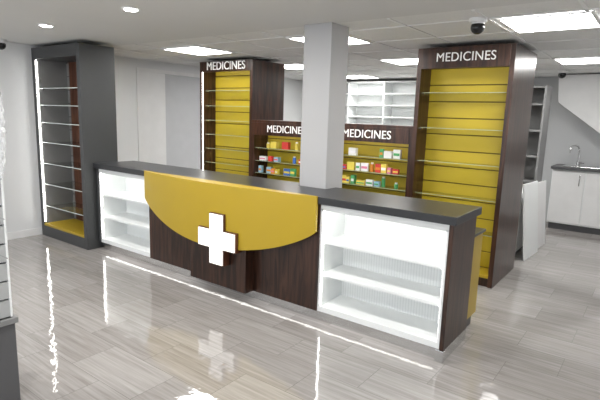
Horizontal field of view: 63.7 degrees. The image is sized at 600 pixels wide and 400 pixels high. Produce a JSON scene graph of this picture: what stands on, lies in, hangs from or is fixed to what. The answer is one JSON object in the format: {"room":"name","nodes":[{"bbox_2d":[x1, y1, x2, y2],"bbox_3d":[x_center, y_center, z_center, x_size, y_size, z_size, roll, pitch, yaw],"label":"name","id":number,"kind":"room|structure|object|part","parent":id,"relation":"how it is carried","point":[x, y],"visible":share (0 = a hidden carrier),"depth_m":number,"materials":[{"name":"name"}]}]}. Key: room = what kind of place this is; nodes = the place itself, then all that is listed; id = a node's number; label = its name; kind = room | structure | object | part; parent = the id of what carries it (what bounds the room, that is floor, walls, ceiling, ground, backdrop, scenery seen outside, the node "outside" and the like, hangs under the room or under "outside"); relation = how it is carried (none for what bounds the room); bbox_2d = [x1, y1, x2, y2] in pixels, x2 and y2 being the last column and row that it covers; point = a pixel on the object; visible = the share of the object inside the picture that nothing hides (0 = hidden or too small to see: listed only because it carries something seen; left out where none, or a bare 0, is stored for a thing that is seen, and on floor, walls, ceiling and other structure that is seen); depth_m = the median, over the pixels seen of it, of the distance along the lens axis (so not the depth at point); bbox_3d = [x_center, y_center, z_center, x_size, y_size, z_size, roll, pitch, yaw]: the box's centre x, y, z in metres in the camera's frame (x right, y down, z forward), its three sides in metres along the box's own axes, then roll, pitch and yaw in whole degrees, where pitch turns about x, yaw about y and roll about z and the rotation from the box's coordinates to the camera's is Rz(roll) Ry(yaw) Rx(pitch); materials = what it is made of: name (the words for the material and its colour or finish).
{"room":"pharmacy","nodes":[
{"label":"pharmacy","id":0,"kind":"room"},
{"bbox_2d":[0,42,302,232],"bbox_3d":[-3.039,-0.781,6.434,0.120,2.340,10.750,9,12,36],"label":"wall","id":1,"kind":"structure","parent":0,"point":[18,138],"depth_m":5.95,"materials":[{"name":"paint"}]},
{"bbox_2d":[7,227,42,239],"bbox_3d":[-3.020,0.336,6.588,0.015,0.090,10.750,9,12,36],"label":"baseboard","id":2,"kind":"structure","parent":1,"relation":"attached to","point":[35,231],"depth_m":6.02,"materials":[{"name":"white wood"}]},
{"bbox_2d":[136,67,199,161],"bbox_3d":[-1.957,-0.935,7.866,0.135,2.220,1.650,9,12,36],"label":"door frame","id":3,"kind":"structure","parent":1,"relation":"in","point":[138,69],"depth_m":7.17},
{"bbox_2d":[140,71,165,164],"bbox_3d":[-2.263,-0.845,7.429,0.040,2.165,0.470,9,12,36],"label":"door leaf","id":4,"kind":"structure","parent":3,"relation":"attached to","point":[152,85],"depth_m":7.35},
{"bbox_2d":[165,74,199,168],"bbox_3d":[-1.851,-0.942,8.056,0.040,2.165,1.120,9,12,36],"label":"leaf","id":5,"kind":"object","parent":3,"relation":"attached to","point":[182,93],"visible":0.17,"depth_m":7.87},
{"bbox_2d":[0,0,599,80],"bbox_3d":[0.075,-1.493,3.972,7.770,0.100,10.950,9,12,36],"label":"ceiling","id":6,"kind":"structure","parent":0,"point":[158,23],"depth_m":4.11,"materials":[{"name":"paint"}]},
{"bbox_2d":[0,39,6,49],"bbox_3d":[-3.361,-1.747,5.428,0.129,0.112,0.129,9,12,36],"label":"dome camera","id":7,"kind":"object","parent":6,"relation":"attached to","point":[2,41],"visible":1,"depth_m":5.40,"materials":[{"name":"black plastic"}]},
{"bbox_2d":[38,23,53,26],"bbox_3d":[-2.299,-1.579,4.372,0.138,0.015,0.138,9,12,36],"label":"recessed light","id":8,"kind":"object","parent":6,"relation":"in","point":[39,24],"visible":1,"depth_m":4.33,"materials":[{"name":"white"}]},
{"bbox_2d":[121,6,140,11],"bbox_3d":[-1.243,-1.403,3.549,0.138,0.015,0.138,9,12,36],"label":"recessed light","id":9,"kind":"object","parent":6,"relation":"in","point":[127,8],"visible":1,"depth_m":3.51,"materials":[{"name":"white"}]},
{"bbox_2d":[161,46,234,55],"bbox_3d":[-1.221,-1.789,5.798,0.618,0.010,0.618,9,12,36],"label":"frame","id":10,"kind":"object","parent":6,"relation":"attached to","point":[185,46],"visible":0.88,"depth_m":5.67,"materials":[{"name":"white metal"}]},
{"bbox_2d":[165,47,228,54],"bbox_3d":[-1.221,-1.791,5.797,0.570,0.005,0.570,9,12,36],"label":"diffuser","id":11,"kind":"object","parent":10,"relation":"attached to","point":[193,50],"visible":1,"depth_m":5.80,"materials":[{"name":"white plastic"}]},
{"bbox_2d":[285,35,372,44],"bbox_3d":[0.291,-1.549,4.690,0.618,0.010,0.618,9,12,36],"label":"frame","id":12,"kind":"object","parent":6,"relation":"attached to","point":[289,38],"visible":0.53,"depth_m":4.62,"materials":[{"name":"white metal"}]},
{"bbox_2d":[291,37,367,43],"bbox_3d":[0.291,-1.551,4.690,0.570,0.005,0.570,9,12,36],"label":"diffuser","id":13,"kind":"object","parent":12,"relation":"attached to","point":[351,40],"visible":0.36,"depth_m":4.69,"materials":[{"name":"white plastic"}]},
{"bbox_2d":[114,0,599,80],"bbox_3d":[1.729,-1.760,6.115,7.636,0.006,5.310,9,12,36],"label":"grid","id":14,"kind":"object","parent":6,"relation":"attached to","point":[585,8],"depth_m":5.09,"materials":[{"name":"white metal"}]},
{"bbox_2d":[347,75,378,78],"bbox_3d":[1.043,-2.239,8.791,0.618,0.010,0.618,9,12,36],"label":"frame","id":15,"kind":"object","parent":6,"relation":"attached to","point":[347,75],"visible":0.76,"depth_m":8.58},
{"bbox_2d":[347,76,374,78],"bbox_3d":[1.043,-2.241,8.791,0.570,0.005,0.570,9,12,36],"label":"diffuser","id":16,"kind":"object","parent":15,"relation":"attached to","point":[351,77],"visible":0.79,"depth_m":8.81,"materials":[{"name":"white plastic"}]},
{"bbox_2d":[378,58,417,64],"bbox_3d":[1.423,-1.774,6.187,0.618,0.010,0.618,9,12,36],"label":"frame","id":17,"kind":"object","parent":6,"relation":"attached to","point":[399,58],"visible":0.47,"depth_m":6.08,"materials":[{"name":"white metal"}]},
{"bbox_2d":[383,59,417,64],"bbox_3d":[1.423,-1.776,6.186,0.570,0.005,0.570,9,12,36],"label":"diffuser","id":18,"kind":"object","parent":17,"relation":"attached to","point":[401,61],"visible":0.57,"depth_m":6.21,"materials":[{"name":"white plastic"}]},
{"bbox_2d":[469,17,487,33],"bbox_3d":[1.302,-1.271,3.537,0.129,0.112,0.129,9,12,36],"label":"dome camera","id":19,"kind":"object","parent":6,"relation":"attached to","point":[478,23],"visible":1,"depth_m":3.50,"materials":[{"name":"black plastic"}]},
{"bbox_2d":[496,10,599,33],"bbox_3d":[1.855,-1.305,3.569,0.618,0.010,0.618,9,12,36],"label":"frame","id":20,"kind":"object","parent":6,"relation":"attached to","point":[594,14],"visible":0.97,"depth_m":3.41,"materials":[{"name":"white metal"}]},
{"bbox_2d":[502,13,599,31],"bbox_3d":[1.856,-1.307,3.568,0.570,0.005,0.570,9,12,36],"label":"diffuser","id":21,"kind":"object","parent":20,"relation":"attached to","point":[586,20],"visible":0.92,"depth_m":3.55,"materials":[{"name":"white plastic"}]},
{"bbox_2d":[558,70,567,77],"bbox_3d":[3.652,-1.752,6.726,0.129,0.112,0.129,9,12,36],"label":"dome camera","id":22,"kind":"object","parent":6,"relation":"attached to","point":[561,73],"visible":1,"depth_m":6.69,"materials":[{"name":"black plastic"}]},
{"bbox_2d":[552,57,599,64],"bbox_3d":[3.313,-1.609,5.578,0.618,0.010,0.618,9,12,36],"label":"frame","id":23,"kind":"object","parent":6,"relation":"attached to","point":[554,59],"visible":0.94,"depth_m":5.49,"materials":[{"name":"white metal"}]},
{"bbox_2d":[556,58,599,63],"bbox_3d":[3.313,-1.610,5.577,0.570,0.005,0.570,9,12,36],"label":"diffuser","id":24,"kind":"object","parent":23,"relation":"attached to","point":[580,60],"visible":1,"depth_m":5.62,"materials":[{"name":"white plastic"}]},
{"bbox_3d":[-0.089,-2.014,7.294,0.618,0.010,0.618,9,12,36],"label":"frame","id":25,"kind":"object","parent":6,"relation":"attached to","visible":0},
{"bbox_2d":[285,64,302,68],"bbox_3d":[-0.089,-2.016,7.294,0.570,0.005,0.570,9,12,36],"label":"diffuser","id":26,"kind":"object","parent":25,"relation":"attached to","point":[295,66],"visible":0.43,"depth_m":7.29,"materials":[{"name":"white plastic"}]},
{"bbox_2d":[7,221,599,399],"bbox_3d":[0.000,0.900,4.388,7.770,0.080,10.950,9,12,36],"label":"floor","id":27,"kind":"structure","parent":0,"point":[101,323],"depth_m":3.49,"materials":[{"name":"tile"}]},
{"bbox_2d":[0,149,20,399],"bbox_3d":[-1.850,0.148,2.246,0.450,2.020,0.820,9,12,36],"label":"shelving","id":28,"kind":"object","parent":27,"relation":"on","point":[9,371],"visible":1,"depth_m":2.55,"materials":[{"name":"grey metal"}]},
{"bbox_3d":[-1.766,-0.084,2.138,0.052,1.520,0.805,9,12,36],"label":"slat panel","id":29,"kind":"part","parent":28,"relation":"part of","materials":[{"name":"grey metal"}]},
{"bbox_2d":[31,42,117,249],"bbox_3d":[-2.709,-0.647,5.844,1.075,2.300,0.420,9,12,36],"label":"display cabinet","id":30,"kind":"object","parent":27,"relation":"on","point":[74,83],"visible":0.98,"depth_m":5.83,"materials":[{"name":"grey laminate"}]},
{"bbox_3d":[-2.752,0.343,6.009,0.945,0.030,0.386,9,12,36],"label":"board","id":31,"kind":"part","parent":30,"relation":"part of","materials":[{"name":"yellow laminate"}]},
{"bbox_3d":[-2.600,-0.685,5.994,0.945,2.010,0.016,9,12,36],"label":"panel","id":32,"kind":"part","parent":30,"relation":"part of","materials":[{"name":"brown wood"}]},
{"bbox_2d":[200,59,284,175],"bbox_3d":[-0.851,-0.781,6.949,1.000,2.300,0.674,9,12,36],"label":"display unit","id":33,"kind":"object","parent":27,"relation":"on","point":[233,93],"visible":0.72,"depth_m":6.83,"materials":[{"name":"brown wood"}]},
{"bbox_2d":[251,120,300,182],"bbox_3d":[-0.078,-0.252,6.293,1.130,1.530,0.453,9,12,36],"label":"shelf","id":34,"kind":"object","parent":27,"relation":"on","point":[275,144],"visible":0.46,"depth_m":6.34,"materials":[{"name":"brown wood"}]},
{"bbox_2d":[93,161,485,362],"bbox_3d":[-0.538,0.306,4.535,4.185,1.006,0.898,8,12,31],"label":"counter","id":35,"kind":"object","parent":27,"relation":"on","point":[401,271],"depth_m":3.85,"materials":[{"name":"brown wood"}]},
{"bbox_2d":[93,161,481,225],"bbox_3d":[-0.521,-0.157,4.459,4.155,0.055,0.530,9,12,36],"label":"countertop","id":36,"kind":"structure","parent":35,"relation":"on","point":[447,213],"depth_m":3.69,"materials":[{"name":"grey laminate"}]},
{"bbox_2d":[299,22,348,188],"bbox_3d":[0.189,-0.294,4.221,0.275,2.340,0.265,9,12,36],"label":"column","id":37,"kind":"structure","parent":27,"relation":"on","point":[325,58],"depth_m":4.03,"materials":[{"name":"paint"}]},
{"bbox_2d":[342,123,412,196],"bbox_3d":[0.828,-0.108,5.629,1.125,1.530,0.453,9,12,36],"label":"shelf","id":38,"kind":"object","parent":27,"relation":"on","point":[376,157],"visible":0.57,"depth_m":5.46,"materials":[{"name":"brown wood"}]},
{"bbox_2d":[345,80,415,125],"bbox_3d":[1.964,-1.070,9.142,3.924,2.292,0.340,9,12,36],"label":"shelving","id":39,"kind":"object","parent":27,"relation":"on","point":[367,102],"visible":0.13,"depth_m":9.38,"materials":[{"name":"white laminate"}]},
{"bbox_2d":[408,43,536,288],"bbox_3d":[1.780,-0.378,5.108,0.930,2.300,0.872,9,12,36],"label":"display unit","id":40,"kind":"object","parent":27,"relation":"on","point":[473,103],"visible":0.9,"depth_m":4.88,"materials":[{"name":"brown wood"}]},
{"bbox_2d":[515,187,522,253],"bbox_3d":[2.658,0.222,6.253,0.525,0.780,1.050,9,12,36],"label":"base cabinet","id":41,"kind":"object","parent":27,"relation":"on","point":[519,243],"visible":0.03,"depth_m":5.84,"materials":[{"name":"white laminate"}]},
{"bbox_2d":[523,181,537,260],"bbox_3d":[2.790,0.237,5.843,0.112,0.895,0.550,10,13,40],"label":"leaning board","id":42,"kind":"object","parent":27,"relation":"on","point":[530,190],"visible":0.91,"depth_m":5.80,"materials":[{"name":"white laminate"}]},
{"bbox_2d":[523,85,552,183],"bbox_3d":[3.108,-0.547,6.902,0.614,2.100,0.400,9,12,36],"label":"storage rack","id":43,"kind":"object","parent":27,"relation":"on","point":[541,99],"visible":0.25,"depth_m":6.81,"materials":[{"name":"white wood"}]},
{"bbox_2d":[538,180,545,247],"bbox_3d":[3.143,0.187,6.306,0.092,0.856,0.400,10,13,40],"label":"leaning board","id":44,"kind":"object","parent":27,"relation":"on","point":[541,185],"visible":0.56,"depth_m":6.31,"materials":[{"name":"white wood"}]},
{"bbox_2d":[546,144,599,234],"bbox_3d":[4.704,-0.119,7.066,1.840,1.299,0.590,9,12,36],"label":"sink cabinet","id":45,"kind":"object","parent":27,"relation":"on","point":[574,197],"visible":1,"depth_m":7.22,"materials":[{"name":"white laminate"}]},
{"bbox_2d":[551,164,599,171],"bbox_3d":[4.713,-0.415,7.015,1.840,0.040,0.590,9,12,36],"label":"countertop","id":46,"kind":"structure","parent":45,"relation":"on","point":[557,166],"depth_m":7.17,"materials":[{"name":"grey metal"}]},
{"bbox_2d":[569,144,583,165],"bbox_3d":[4.242,-0.682,7.391,0.203,0.329,0.189,9,12,36],"label":"tap","id":47,"kind":"object","parent":45,"relation":"on","point":[577,163],"depth_m":7.42,"materials":[{"name":"silver metal"}]},
{"bbox_2d":[563,164,599,168],"bbox_3d":[4.304,-0.501,7.299,0.550,0.008,0.350,9,12,36],"label":"sink","id":48,"kind":"object","parent":45,"relation":"in","point":[577,165],"depth_m":7.28,"materials":[{"name":"silver metal"}]},
{"bbox_2d":[347,77,599,220],"bbox_3d":[3.245,-0.946,8.520,7.690,2.340,0.120,9,12,36],"label":"wall","id":49,"kind":"structure","parent":0,"point":[565,129],"depth_m":7.70,"materials":[{"name":"paint"}]},
{"bbox_2d":[558,74,599,132],"bbox_3d":[5.047,-1.063,6.716,2.679,1.340,0.450,9,12,36],"label":"staircase","id":50,"kind":"structure","parent":49,"relation":"attached to","point":[580,94],"depth_m":7.06,"materials":[{"name":"white paint"}]}
]}

